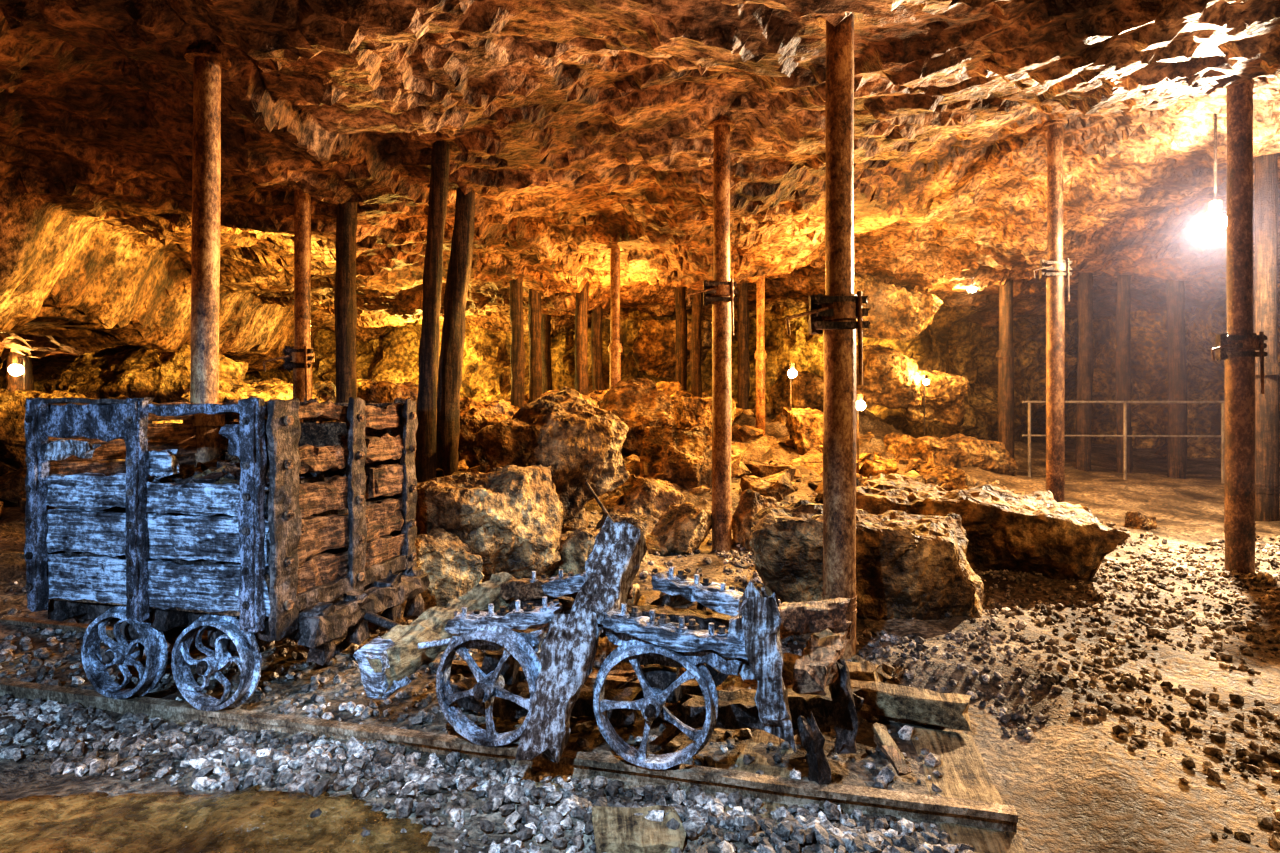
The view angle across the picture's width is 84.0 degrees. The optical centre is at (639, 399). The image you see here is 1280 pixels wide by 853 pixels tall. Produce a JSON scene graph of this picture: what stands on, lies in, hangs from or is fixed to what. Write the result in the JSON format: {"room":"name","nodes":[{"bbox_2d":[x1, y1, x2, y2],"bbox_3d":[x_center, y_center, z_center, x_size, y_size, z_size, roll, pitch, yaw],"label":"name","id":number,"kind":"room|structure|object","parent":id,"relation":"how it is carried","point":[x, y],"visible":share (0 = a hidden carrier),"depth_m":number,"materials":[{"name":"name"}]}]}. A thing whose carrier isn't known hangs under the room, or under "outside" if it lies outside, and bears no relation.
{"room":"underground mine","nodes":[
{"label":"underground mine","id":0,"kind":"room"},
{"bbox_2d":[0,357,64,391],"bbox_3d":[-12.776,-0.853,8.500,2.056,5.123,23.000,0,0,0],"label":"wall","id":1,"kind":"structure","parent":0,"point":[41,374],"depth_m":15.68,"materials":[{"name":"brown stone"}]},
{"bbox_2d":[245,303,956,438],"bbox_3d":[-3.750,-0.849,15.922,20.626,5.121,2.124,0,0,6],"label":"wall","id":2,"kind":"structure","parent":0,"point":[393,357],"depth_m":15.44,"materials":[{"name":"brown stone"}]},
{"bbox_2d":[0,0,1279,371],"bbox_3d":[-0.781,-1.748,8.953,26.562,2.529,24.095,0,0,0],"label":"ceiling","id":3,"kind":"structure","parent":0,"point":[578,129],"depth_m":5.81,"materials":[{"name":"brown stone"}]},
{"bbox_2d":[8,356,25,389],"bbox_3d":[-9.288,-0.060,10.620,0.180,1.181,0.226,0,0,32],"label":"lamp","id":4,"kind":"object","parent":3,"relation":"hanging from","point":[15,369],"visible":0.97,"depth_m":10.58,"materials":[{"name":"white glass"}]},
{"bbox_2d":[854,272,942,340],"bbox_3d":[4.046,-1.542,12.106,2.074,1.173,1.128,0,0,0],"label":"boulder","id":5,"kind":"object","parent":3,"relation":"attached to","point":[901,314],"visible":0.59,"depth_m":11.68,"materials":[{"name":"brown stone"}]},
{"bbox_2d":[967,287,976,291],"bbox_3d":[5.320,-1.845,11.400,0.150,0.240,0.150,0,0,0],"label":"lamp","id":6,"kind":"object","parent":3,"relation":"attached to","point":[970,289],"visible":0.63,"depth_m":11.35,"materials":[{"name":"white glass"}]},
{"bbox_2d":[1203,113,1226,232],"bbox_3d":[5.300,-2.107,6.550,0.180,1.134,0.180,0,0,0],"label":"lamp","id":7,"kind":"object","parent":3,"relation":"hanging from","point":[1216,221],"visible":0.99,"depth_m":6.53,"materials":[{"name":"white glass"}]},
{"bbox_2d":[0,391,1279,852],"bbox_3d":[-0.750,0.557,9.000,26.500,1.538,24.000,0,0,0],"label":"floor","id":8,"kind":"structure","parent":0,"point":[1068,791],"depth_m":3.03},
{"bbox_2d":[6,352,34,391],"bbox_3d":[-9.586,-0.224,11.001,0.352,1.444,0.342,0,0,0],"label":"prop","id":9,"kind":"object","parent":8,"relation":"on","point":[14,383],"visible":0.3,"depth_m":10.90,"materials":[{"name":"brown wood"}]},
{"bbox_2d":[0,347,182,468],"bbox_3d":[-5.637,0.250,7.200,1.366,1.487,1.791,0,0,42],"label":"boulder","id":10,"kind":"object","parent":8,"relation":"on","point":[13,405],"visible":0.15,"depth_m":6.40,"materials":[{"name":"brown stone"}]},
{"bbox_2d":[43,345,248,402],"bbox_3d":[-6.477,-0.105,9.456,2.187,1.434,1.558,0,0,0],"label":"boulder","id":11,"kind":"object","parent":8,"relation":"on","point":[161,374],"visible":0.41,"depth_m":9.00,"materials":[{"name":"brown stone"}]},
{"bbox_2d":[183,43,230,635],"bbox_3d":[-2.343,-0.306,3.850,0.217,3.189,0.217,0,0,-45],"label":"prop","id":12,"kind":"object","parent":8,"relation":"on","point":[207,60],"visible":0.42,"depth_m":3.80,"materials":[{"name":"brown wood"}]},
{"bbox_2d":[0,785,439,852],"bbox_3d":[-1.600,1.266,1.975,2.400,0.141,0.750,0,0,0],"label":"mud patch","id":13,"kind":"object","parent":8,"relation":"on","point":[232,821],"visible":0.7,"depth_m":2.06,"materials":[{"name":"brown soil"}]},
{"bbox_2d":[181,376,335,421],"bbox_3d":[-4.210,0.245,7.968,1.544,1.026,1.185,0,0,-18],"label":"boulder","id":14,"kind":"object","parent":8,"relation":"on","point":[267,390],"visible":0.25,"depth_m":7.71,"materials":[{"name":"brown stone"}]},
{"bbox_2d":[263,184,314,421],"bbox_3d":[-2.880,-0.477,5.900,0.399,2.706,0.209,0,0,0],"label":"prop","id":15,"kind":"object","parent":8,"relation":"on","point":[298,358],"visible":0.66,"depth_m":5.84,"materials":[{"name":"wood"}]},
{"bbox_2d":[334,202,356,421],"bbox_3d":[-2.530,-0.497,6.152,0.213,2.750,0.186,0,0,-25],"label":"prop","id":16,"kind":"object","parent":8,"relation":"on","point":[345,306],"visible":0.61,"depth_m":6.08,"materials":[{"name":"brown wood"}]},
{"bbox_2d":[356,378,437,426],"bbox_3d":[-2.770,0.155,8.297,1.252,0.791,1.202,0,0,0],"label":"boulder","id":17,"kind":"object","parent":8,"relation":"on","point":[372,391],"visible":0.24,"depth_m":7.78,"materials":[{"name":"brown stone"}]},
{"bbox_2d":[378,527,483,622],"bbox_3d":[-1.146,1.061,4.072,0.428,0.608,0.737,0,0,20],"label":"boulder","id":18,"kind":"object","parent":8,"relation":"on","point":[451,568],"visible":0.51,"depth_m":4.00,"materials":[{"name":"brown stone"}]},
{"bbox_2d":[416,141,449,482],"bbox_3d":[-1.602,-0.574,5.500,0.279,2.916,0.159,0,0,0],"label":"prop","id":19,"kind":"object","parent":8,"relation":"on","point":[429,347],"visible":0.87,"depth_m":5.44,"materials":[{"name":"brown wood"}]},
{"bbox_2d":[436,188,475,475],"bbox_3d":[-1.615,-0.614,6.226,0.362,2.599,0.217,0,0,-17],"label":"prop","id":20,"kind":"object","parent":8,"relation":"on","point":[461,255],"visible":0.89,"depth_m":6.15,"materials":[{"name":"brown wood"}]},
{"bbox_2d":[416,464,562,584],"bbox_3d":[-1.066,0.879,4.722,1.096,0.882,1.024,0,0,0],"label":"boulder","id":21,"kind":"object","parent":8,"relation":"on","point":[510,516],"visible":0.64,"depth_m":4.48,"materials":[{"name":"brown stone"}]},
{"bbox_2d":[0,616,1026,852],"bbox_3d":[-1.628,1.280,2.937,5.809,0.233,1.885,0,0,14],"label":"railway track","id":22,"kind":"object","parent":8,"relation":"on","point":[970,806],"visible":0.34,"depth_m":2.61,"materials":[{"name":"wood"}]},
{"bbox_2d":[22,396,425,710],"bbox_3d":[-1.753,0.624,3.312,1.610,1.286,1.077,0,0,14],"label":"cart","id":23,"kind":"object","parent":22,"relation":"on","point":[306,531],"visible":1,"depth_m":2.95,"materials":[{"name":"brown wood"}]},
{"bbox_2d":[509,277,525,407],"bbox_3d":[-1.853,-0.752,10.699,0.239,2.205,0.224,0,0,-39],"label":"prop","id":24,"kind":"object","parent":8,"relation":"on","point":[517,350],"visible":0.79,"depth_m":10.62,"materials":[{"name":"brown wood"}]},
{"bbox_2d":[528,289,541,403],"bbox_3d":[-1.678,-0.774,11.398,0.221,2.001,0.240,0,0,22],"label":"prop","id":25,"kind":"object","parent":8,"relation":"on","point":[534,298],"visible":0.87,"depth_m":11.32,"materials":[{"name":"brown wood"}]},
{"bbox_2d":[541,314,551,393],"bbox_3d":[-1.833,-0.759,14.002,0.258,2.112,0.231,0,0,0],"label":"prop","id":26,"kind":"object","parent":8,"relation":"on","point":[545,319],"visible":0.56,"depth_m":13.92,"materials":[{"name":"brown wood"}]},
{"bbox_2d":[476,386,629,523],"bbox_3d":[-0.798,0.541,6.021,1.233,1.326,1.122,0,0,-21],"label":"boulder","id":27,"kind":"object","parent":8,"relation":"on","point":[581,441],"visible":0.78,"depth_m":5.64,"materials":[{"name":"brown stone"}]},
{"bbox_2d":[0,381,1126,608],"bbox_3d":[-1.017,0.506,8.459,10.266,1.639,9.209,0,0,0],"label":"rubble pile","id":28,"kind":"object","parent":8,"relation":"on","point":[774,479],"visible":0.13,"depth_m":7.51,"materials":[{"name":"brown stone"}]},
{"bbox_2d":[458,396,516,467],"bbox_3d":[-1.689,0.378,7.210,1.174,0.823,0.929,0,0,0],"label":"boulder","id":29,"kind":"object","parent":28,"relation":"on","point":[474,415],"visible":0.26,"depth_m":6.83,"materials":[{"name":"brown stone"}]},
{"bbox_2d":[597,378,673,456],"bbox_3d":[-0.164,0.218,8.464,1.099,1.000,0.937,0,0,-10],"label":"boulder","id":30,"kind":"object","parent":28,"relation":"on","point":[637,402],"visible":0.52,"depth_m":8.28,"materials":[{"name":"brown stone"}]},
{"bbox_2d":[736,283,749,409],"bbox_3d":[1.773,-1.037,12.201,0.228,2.723,0.233,0,0,38],"label":"prop","id":31,"kind":"object","parent":28,"relation":"on","point":[743,321],"visible":0.78,"depth_m":12.12,"materials":[{"name":"brown wood"}]},
{"bbox_2d":[540,390,603,409],"bbox_3d":[-0.644,0.344,7.406,0.829,0.907,0.855,0,0,5],"label":"boulder","id":32,"kind":"object","parent":8,"relation":"on","point":[552,392],"visible":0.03,"depth_m":7.15,"materials":[{"name":"brown stone"}]},
{"bbox_2d":[552,527,602,576],"bbox_3d":[-0.350,1.068,4.964,0.429,0.396,0.550,0,0,44],"label":"boulder","id":33,"kind":"object","parent":8,"relation":"on","point":[577,550],"visible":0.48,"depth_m":4.78,"materials":[{"name":"brown stone"}]},
{"bbox_2d":[575,282,588,394],"bbox_3d":[-0.949,-0.944,11.599,0.238,1.938,0.222,0,0,0],"label":"prop","id":34,"kind":"object","parent":8,"relation":"on","point":[581,319],"visible":0.78,"depth_m":11.52,"materials":[{"name":"brown wood"}]},
{"bbox_2d":[590,306,603,389],"bbox_3d":[-0.770,-0.839,12.899,0.261,1.887,0.227,0,0,0],"label":"prop","id":35,"kind":"object","parent":8,"relation":"on","point":[597,313],"visible":0.75,"depth_m":12.82,"materials":[{"name":"brown wood"}]},
{"bbox_2d":[354,516,869,782],"bbox_3d":[-0.080,0.878,2.754,1.749,0.863,1.054,0,0,30],"label":"undercarriage","id":36,"kind":"object","parent":8,"relation":"on","point":[728,632],"visible":1,"depth_m":2.55,"materials":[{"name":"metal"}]},
{"bbox_2d":[585,481,610,517],"bbox_3d":[-0.200,0.891,5.176,0.522,0.636,0.028,0,0,-44],"label":"bar","id":37,"kind":"object","parent":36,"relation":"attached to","point":[586,482],"visible":0.4,"depth_m":5.06,"materials":[{"name":"brown wood"}]},
{"bbox_2d":[607,246,622,387],"bbox_3d":[-0.330,-0.665,9.500,0.218,2.829,0.218,0,0,0],"label":"prop","id":38,"kind":"object","parent":8,"relation":"on","point":[614,348],"visible":0.56,"depth_m":9.44,"materials":[{"name":"brown wood"}]},
{"bbox_2d":[596,511,647,541],"bbox_3d":[-0.150,1.061,5.489,0.413,0.398,0.344,0,0,-8],"label":"boulder","id":39,"kind":"object","parent":8,"relation":"on","point":[640,524],"visible":0.33,"depth_m":5.43,"materials":[{"name":"brown stone"}]},
{"bbox_2d":[355,655,909,774],"bbox_3d":[-0.171,1.262,3.214,2.742,0.092,1.093,0,0,14],"label":"planks","id":40,"kind":"object","parent":8,"relation":"on","point":[669,732],"visible":0.28,"depth_m":2.68,"materials":[{"name":"brown wood"}]},
{"bbox_2d":[0,470,1279,852],"bbox_3d":[0.896,0.862,5.256,9.840,0.950,7.552,0,0,0],"label":"gravel","id":41,"kind":"object","parent":8,"relation":"on","point":[130,735],"visible":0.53,"depth_m":2.65,"materials":[{"name":"gravel"}]},
{"bbox_2d":[592,804,691,852],"bbox_3d":[0.003,1.250,2.036,0.285,0.115,0.221,0,0,-3],"label":"sleeper offcut","id":42,"kind":"object","parent":8,"relation":"on","point":[632,829],"visible":0.98,"depth_m":2.00,"materials":[{"name":"brown wood"}]},
{"bbox_2d":[623,474,684,518],"bbox_3d":[0.107,0.966,6.481,0.604,0.574,0.490,0,0,0],"label":"boulder","id":43,"kind":"object","parent":8,"relation":"on","point":[650,496],"visible":0.56,"depth_m":6.33,"materials":[{"name":"brown stone"}]},
{"bbox_2d":[630,319,711,379],"bbox_3d":[0.671,-0.975,13.882,1.746,1.164,1.282,0,0,0],"label":"boulder","id":44,"kind":"object","parent":8,"relation":"on","point":[653,351],"visible":0.71,"depth_m":13.35,"materials":[{"name":"brown stone"}]},
{"bbox_2d":[639,426,711,488],"bbox_3d":[0.439,0.642,7.209,0.817,0.772,0.787,0,0,42],"label":"boulder","id":45,"kind":"object","parent":8,"relation":"on","point":[684,456],"visible":0.62,"depth_m":6.95,"materials":[{"name":"brown stone"}]},
{"bbox_2d":[674,287,686,390],"bbox_3d":[0.712,-1.127,12.400,0.232,2.324,0.226,0,0,0],"label":"prop","id":46,"kind":"object","parent":8,"relation":"on","point":[679,292],"visible":0.79,"depth_m":12.32,"materials":[{"name":"brown wood"}]},
{"bbox_2d":[651,502,711,554],"bbox_3d":[0.330,1.044,5.717,0.531,0.434,0.461,0,0,17],"label":"boulder","id":47,"kind":"object","parent":8,"relation":"on","point":[685,526],"visible":0.84,"depth_m":5.61,"materials":[{"name":"brown stone"}]},
{"bbox_2d":[690,290,702,396],"bbox_3d":[0.959,-1.062,12.001,0.236,2.250,0.196,0,0,0],"label":"prop","id":48,"kind":"object","parent":8,"relation":"on","point":[697,299],"visible":0.69,"depth_m":11.93,"materials":[{"name":"brown wood"}]},
{"bbox_2d":[674,396,735,428],"bbox_3d":[0.967,0.273,10.507,0.907,0.662,0.841,0,0,0],"label":"boulder","id":49,"kind":"object","parent":8,"relation":"on","point":[690,412],"visible":0.45,"depth_m":10.16,"materials":[{"name":"brown stone"}]},
{"bbox_2d":[687,116,738,551],"bbox_3d":[0.580,-0.513,5.740,0.412,3.515,0.226,0,0,0],"label":"prop","id":50,"kind":"object","parent":8,"relation":"on","point":[721,291],"visible":0.99,"depth_m":5.67,"materials":[{"name":"wood"}]},
{"bbox_2d":[732,489,782,552],"bbox_3d":[0.970,1.011,5.910,0.392,0.571,0.432,0,0,-23],"label":"boulder","id":51,"kind":"object","parent":8,"relation":"on","point":[750,503],"visible":0.54,"depth_m":5.79,"materials":[{"name":"brown stone"}]},
{"bbox_2d":[754,276,766,435],"bbox_3d":[1.780,-0.641,10.500,0.203,2.498,0.203,0,0,0],"label":"prop","id":52,"kind":"object","parent":8,"relation":"on","point":[760,354],"visible":0.88,"depth_m":10.44,"materials":[{"name":"brown wood"}]},
{"bbox_2d":[788,363,796,438],"bbox_3d":[2.110,0.073,9.917,0.129,1.183,0.169,0,0,-29],"label":"lamp","id":53,"kind":"object","parent":8,"relation":"on","point":[792,372],"visible":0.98,"depth_m":9.88,"materials":[{"name":"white glass"}]},
{"bbox_2d":[769,369,823,413],"bbox_3d":[3.007,-0.052,12.747,1.248,1.028,1.117,0,0,-17],"label":"boulder","id":54,"kind":"object","parent":8,"relation":"on","point":[807,387],"visible":0.55,"depth_m":12.32,"materials":[{"name":"brown stone"}]},
{"bbox_2d":[781,406,822,454],"bbox_3d":[2.444,0.501,9.950,0.825,0.814,0.859,0,0,0],"label":"boulder","id":55,"kind":"object","parent":8,"relation":"on","point":[805,426],"visible":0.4,"depth_m":9.63,"materials":[{"name":"stone"}]},
{"bbox_2d":[786,12,868,659],"bbox_3d":[0.901,-0.323,3.490,0.414,3.234,0.226,0,0,0],"label":"prop","id":56,"kind":"object","parent":8,"relation":"on","point":[837,314],"visible":0.86,"depth_m":3.43,"materials":[{"name":"wood"}]},
{"bbox_2d":[856,394,865,460],"bbox_3d":[2.810,0.490,9.117,0.129,1.136,0.169,0,0,-29],"label":"lamp","id":57,"kind":"object","parent":8,"relation":"on","point":[860,404],"visible":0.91,"depth_m":9.09,"materials":[{"name":"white glass"}]},
{"bbox_2d":[749,499,985,620],"bbox_3d":[1.400,1.042,4.360,1.554,0.799,1.026,0,0,0],"label":"boulder","id":58,"kind":"object","parent":8,"relation":"on","point":[909,565],"visible":0.65,"depth_m":3.96,"materials":[{"name":"brown stone"}]},
{"bbox_2d":[856,345,921,408],"bbox_3d":[4.107,-0.407,12.296,1.409,1.151,1.044,0,0,25],"label":"boulder","id":59,"kind":"object","parent":8,"relation":"on","point":[891,378],"visible":0.73,"depth_m":12.01,"materials":[{"name":"brown stone"}]},
{"bbox_2d":[923,375,928,435],"bbox_3d":[4.750,0.295,11.822,0.100,1.423,0.144,0,0,0],"label":"lamp","id":60,"kind":"object","parent":8,"relation":"on","point":[925,377],"visible":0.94,"depth_m":11.87,"materials":[{"name":"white glass"}]},
{"bbox_2d":[905,367,969,426],"bbox_3d":[5.201,-0.060,12.665,1.138,1.077,1.208,0,0,0],"label":"boulder","id":61,"kind":"object","parent":8,"relation":"on","point":[945,393],"visible":0.69,"depth_m":12.32,"materials":[{"name":"brown stone"}]},
{"bbox_2d":[904,459,975,490],"bbox_3d":[3.613,1.054,8.584,0.734,0.650,0.738,0,0,42],"label":"boulder","id":62,"kind":"object","parent":8,"relation":"on","point":[954,478],"visible":0.38,"depth_m":8.46,"materials":[{"name":"brown stone"}]},
{"bbox_2d":[883,432,1019,475],"bbox_3d":[4.585,0.948,10.571,1.655,0.919,1.032,0,0,-14],"label":"boulder","id":63,"kind":"object","parent":8,"relation":"on","point":[959,450],"visible":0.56,"depth_m":10.22,"materials":[{"name":"brown stone"}]},
{"bbox_2d":[856,473,1127,581],"bbox_3d":[2.297,1.058,5.306,1.656,0.890,1.711,0,0,0],"label":"boulder","id":64,"kind":"object","parent":8,"relation":"on","point":[1005,529],"visible":0.53,"depth_m":4.77,"materials":[{"name":"brown stone"}]},
{"bbox_2d":[996,280,1015,459],"bbox_3d":[6.100,-0.408,11.850,0.348,3.345,0.348,0,0,0],"label":"prop","id":65,"kind":"object","parent":8,"relation":"on","point":[1005,355],"visible":0.71,"depth_m":11.76,"materials":[{"name":"brown wood"}]},
{"bbox_2d":[1033,120,1072,502],"bbox_3d":[4.304,-0.874,7.500,0.433,4.172,0.246,0,0,0],"label":"prop","id":66,"kind":"object","parent":8,"relation":"on","point":[1054,269],"visible":0.97,"depth_m":7.43,"materials":[{"name":"wood"}]},
{"bbox_2d":[1075,273,1093,470],"bbox_3d":[7.498,-0.473,11.999,0.275,3.406,0.258,0,0,34],"label":"prop","id":67,"kind":"object","parent":8,"relation":"on","point":[1085,369],"visible":0.94,"depth_m":11.92,"materials":[{"name":"brown wood"}]},
{"bbox_2d":[1115,275,1132,472],"bbox_3d":[7.896,-0.570,11.600,0.242,3.599,0.232,0,0,30],"label":"prop","id":68,"kind":"object","parent":8,"relation":"on","point":[1123,384],"visible":0.83,"depth_m":11.53,"materials":[{"name":"brown wood"}]},
{"bbox_2d":[1123,511,1156,530],"bbox_3d":[4.646,1.159,6.595,0.277,0.281,0.212,0,0,-23],"label":"boulder","id":69,"kind":"object","parent":8,"relation":"on","point":[1135,520],"visible":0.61,"depth_m":6.53,"materials":[{"name":"brown stone"}]},
{"bbox_2d":[1022,401,1279,482],"bbox_3d":[7.500,0.655,10.450,3.612,1.289,0.043,0,0,5],"label":"handrail","id":70,"kind":"object","parent":8,"relation":"on","point":[1029,435],"visible":0.74,"depth_m":10.46,"materials":[{"name":"metal"}]},
{"bbox_2d":[1165,280,1187,478],"bbox_3d":[8.611,-0.388,11.394,0.282,3.384,0.275,0,0,0],"label":"prop","id":71,"kind":"object","parent":8,"relation":"on","point":[1175,290],"visible":0.86,"depth_m":11.31,"materials":[{"name":"brown wood"}]},
{"bbox_2d":[1211,77,1267,573],"bbox_3d":[4.332,-0.579,5.230,0.432,3.722,0.249,0,0,0],"label":"prop","id":72,"kind":"object","parent":8,"relation":"on","point":[1237,347],"visible":0.95,"depth_m":5.17,"materials":[{"name":"wood"}]},
{"bbox_2d":[1253,269,1254,332],"bbox_3d":[8.410,-0.315,9.593,0.250,3.131,0.235,0,0,-36],"label":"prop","id":73,"kind":"object","parent":8,"relation":"on","point":[1253,269],"visible":0.02,"depth_m":9.60,"materials":[{"name":"brown wood"}]},
{"bbox_2d":[1254,153,1279,521],"bbox_3d":[6.250,-0.654,7.100,0.290,3.757,0.290,0,0,0],"label":"prop","id":74,"kind":"object","parent":8,"relation":"on","point":[1267,492],"visible":0.79,"depth_m":7.03,"materials":[{"name":"brown wood"}]},
{"bbox_2d":[922,306,1078,440],"bbox_3d":[9.023,-0.858,17.190,6.967,5.120,5.875,0,0,0],"label":"wall back recess","id":75,"kind":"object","parent":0,"point":[973,348],"depth_m":16.15,"materials":[{"name":"brown stone"}]},
{"bbox_2d":[1065,284,1279,466],"bbox_3d":[10.930,-0.847,8.500,1.987,5.146,23.000,0,0,0],"label":"wall","id":76,"kind":"structure","parent":0,"point":[1149,342],"depth_m":14.97,"materials":[{"name":"brown stone"}]}
]}

